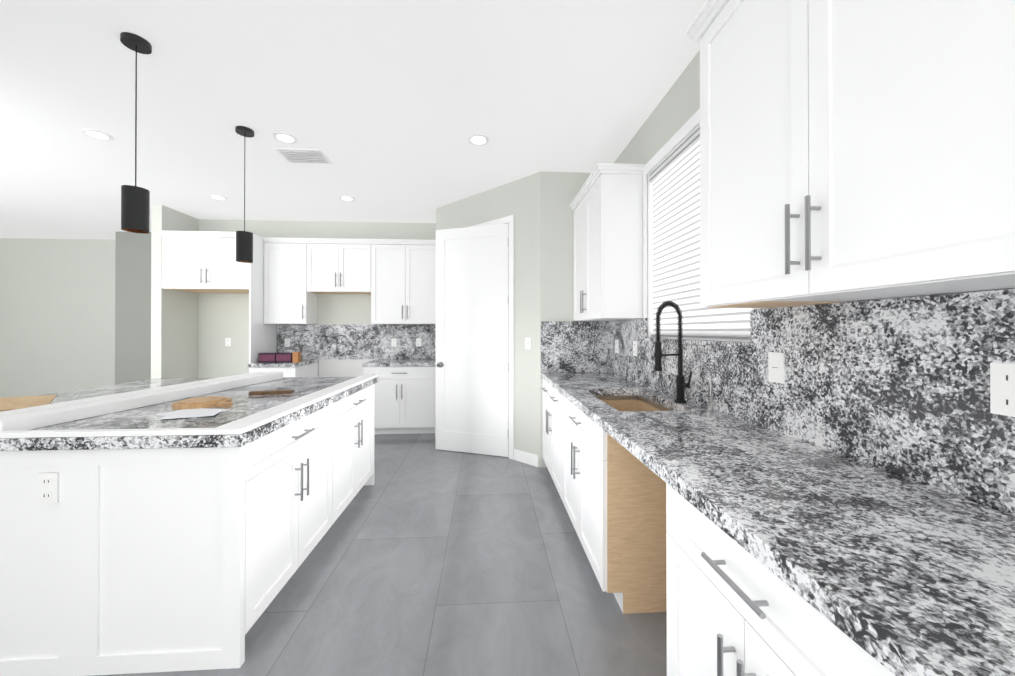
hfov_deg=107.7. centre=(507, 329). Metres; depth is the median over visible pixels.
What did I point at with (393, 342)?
electrical outlet
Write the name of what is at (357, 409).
base cabinet
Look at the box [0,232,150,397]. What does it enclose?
wall
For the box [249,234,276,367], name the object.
panel
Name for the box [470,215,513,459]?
door frame
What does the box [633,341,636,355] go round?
electrical outlet
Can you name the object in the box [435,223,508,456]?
pantry door
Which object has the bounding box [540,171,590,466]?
wall
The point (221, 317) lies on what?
wall
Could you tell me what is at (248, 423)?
trim board edge
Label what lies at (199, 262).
upper cabinet
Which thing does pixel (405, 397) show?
base cabinet
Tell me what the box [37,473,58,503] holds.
outlet
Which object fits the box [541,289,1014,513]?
backsplash
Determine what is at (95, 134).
recessed light
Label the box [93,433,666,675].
floor
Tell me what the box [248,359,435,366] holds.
countertop
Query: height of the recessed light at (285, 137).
0.007 m
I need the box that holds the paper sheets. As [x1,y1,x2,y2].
[154,408,228,419]
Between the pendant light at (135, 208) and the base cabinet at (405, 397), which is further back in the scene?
the base cabinet at (405, 397)
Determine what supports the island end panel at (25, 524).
on the floor
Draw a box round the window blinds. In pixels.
[650,128,753,340]
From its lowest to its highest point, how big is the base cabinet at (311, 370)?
0.876 m
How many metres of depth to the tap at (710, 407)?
1.81 m
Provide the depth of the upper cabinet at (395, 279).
4.96 m
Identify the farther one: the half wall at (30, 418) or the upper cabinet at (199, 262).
the upper cabinet at (199, 262)
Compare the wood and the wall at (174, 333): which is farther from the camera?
the wall at (174, 333)
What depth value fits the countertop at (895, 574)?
0.76 m
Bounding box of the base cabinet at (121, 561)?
[48,400,339,675]
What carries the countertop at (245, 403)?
on the island end panel at (25, 524)
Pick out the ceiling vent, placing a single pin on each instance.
(290, 155)
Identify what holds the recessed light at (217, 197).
in the ceiling
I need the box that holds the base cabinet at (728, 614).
[657,476,894,675]
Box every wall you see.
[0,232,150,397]
[0,372,282,431]
[151,205,198,378]
[198,219,435,377]
[436,172,539,466]
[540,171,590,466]
[614,50,1004,337]
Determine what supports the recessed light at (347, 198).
in the ceiling
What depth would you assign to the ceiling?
2.49 m
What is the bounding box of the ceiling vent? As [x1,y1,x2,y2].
[274,148,331,163]
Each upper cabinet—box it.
[159,231,248,293]
[262,237,435,323]
[573,168,643,320]
[693,0,1014,307]
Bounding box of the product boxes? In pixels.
[259,352,300,362]
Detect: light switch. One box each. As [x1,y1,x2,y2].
[525,338,530,348]
[768,352,784,383]
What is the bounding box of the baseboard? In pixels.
[514,449,538,466]
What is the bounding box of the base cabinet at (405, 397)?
[363,366,435,433]
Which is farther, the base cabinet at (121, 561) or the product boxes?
the product boxes
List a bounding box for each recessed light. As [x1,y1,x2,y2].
[81,129,112,140]
[209,195,226,199]
[273,132,296,143]
[339,195,354,200]
[468,134,488,144]
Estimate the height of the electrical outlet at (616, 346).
0.115 m
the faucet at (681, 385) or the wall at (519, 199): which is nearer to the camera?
the faucet at (681, 385)
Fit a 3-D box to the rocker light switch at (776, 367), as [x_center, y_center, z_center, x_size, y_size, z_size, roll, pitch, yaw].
[1.068,0.152,1.475,0.009,0.120,0.075,0,0,-3]
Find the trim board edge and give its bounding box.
[0,375,377,437]
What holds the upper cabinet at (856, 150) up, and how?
attached to the wall at (674, 111)
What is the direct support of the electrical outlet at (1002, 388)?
attached to the backsplash at (900, 386)
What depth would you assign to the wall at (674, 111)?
2.42 m
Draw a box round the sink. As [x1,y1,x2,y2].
[595,395,672,411]
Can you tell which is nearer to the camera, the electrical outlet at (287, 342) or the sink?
the sink
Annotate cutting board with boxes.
[172,396,232,409]
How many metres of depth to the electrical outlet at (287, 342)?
5.19 m
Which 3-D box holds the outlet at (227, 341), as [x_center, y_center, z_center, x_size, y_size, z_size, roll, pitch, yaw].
[-3.897,0.177,5.168,0.072,0.115,0.008,0,0,-3]
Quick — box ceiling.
[0,0,705,239]
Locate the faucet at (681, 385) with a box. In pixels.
[654,301,691,402]
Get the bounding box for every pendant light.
[120,32,151,233]
[235,126,253,262]
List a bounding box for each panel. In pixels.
[0,450,51,675]
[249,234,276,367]
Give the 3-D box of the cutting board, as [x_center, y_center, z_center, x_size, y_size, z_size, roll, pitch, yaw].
[-1.620,0.394,2.009,0.310,0.030,0.250,0,0,-3]
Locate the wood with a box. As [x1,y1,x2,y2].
[249,390,293,394]
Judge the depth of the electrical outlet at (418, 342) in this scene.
5.30 m
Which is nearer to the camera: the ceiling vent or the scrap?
the scrap
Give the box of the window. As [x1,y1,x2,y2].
[643,108,765,340]
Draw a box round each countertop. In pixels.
[0,377,378,450]
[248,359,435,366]
[541,372,1014,675]
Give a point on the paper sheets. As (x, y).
(192, 413)
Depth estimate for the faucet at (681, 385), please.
2.07 m
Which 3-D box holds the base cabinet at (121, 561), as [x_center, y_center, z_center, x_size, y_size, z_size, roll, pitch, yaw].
[-1.414,0.896,1.908,0.668,0.876,0.940,0,0,-3]
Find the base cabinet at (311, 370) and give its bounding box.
[249,363,317,376]
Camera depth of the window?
2.70 m
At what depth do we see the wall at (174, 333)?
4.70 m
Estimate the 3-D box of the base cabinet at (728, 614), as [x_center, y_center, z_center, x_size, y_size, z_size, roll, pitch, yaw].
[0.807,0.891,0.795,0.610,0.876,0.709,0,0,-3]
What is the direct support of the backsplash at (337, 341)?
attached to the wall at (221, 317)
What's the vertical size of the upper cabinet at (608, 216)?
1.092 m
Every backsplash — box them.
[277,324,435,359]
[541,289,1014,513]
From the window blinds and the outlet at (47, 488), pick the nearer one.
the outlet at (47, 488)
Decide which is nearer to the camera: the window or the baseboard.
the window
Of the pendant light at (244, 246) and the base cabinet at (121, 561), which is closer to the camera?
the base cabinet at (121, 561)
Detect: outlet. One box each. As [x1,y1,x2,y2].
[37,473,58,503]
[225,338,230,345]
[284,339,289,346]
[391,339,395,346]
[416,338,420,346]
[615,340,618,352]
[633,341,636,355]
[990,363,1014,416]
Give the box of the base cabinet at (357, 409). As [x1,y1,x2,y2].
[340,384,374,514]
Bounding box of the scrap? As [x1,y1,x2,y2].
[0,395,56,411]
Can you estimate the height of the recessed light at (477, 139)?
0.007 m

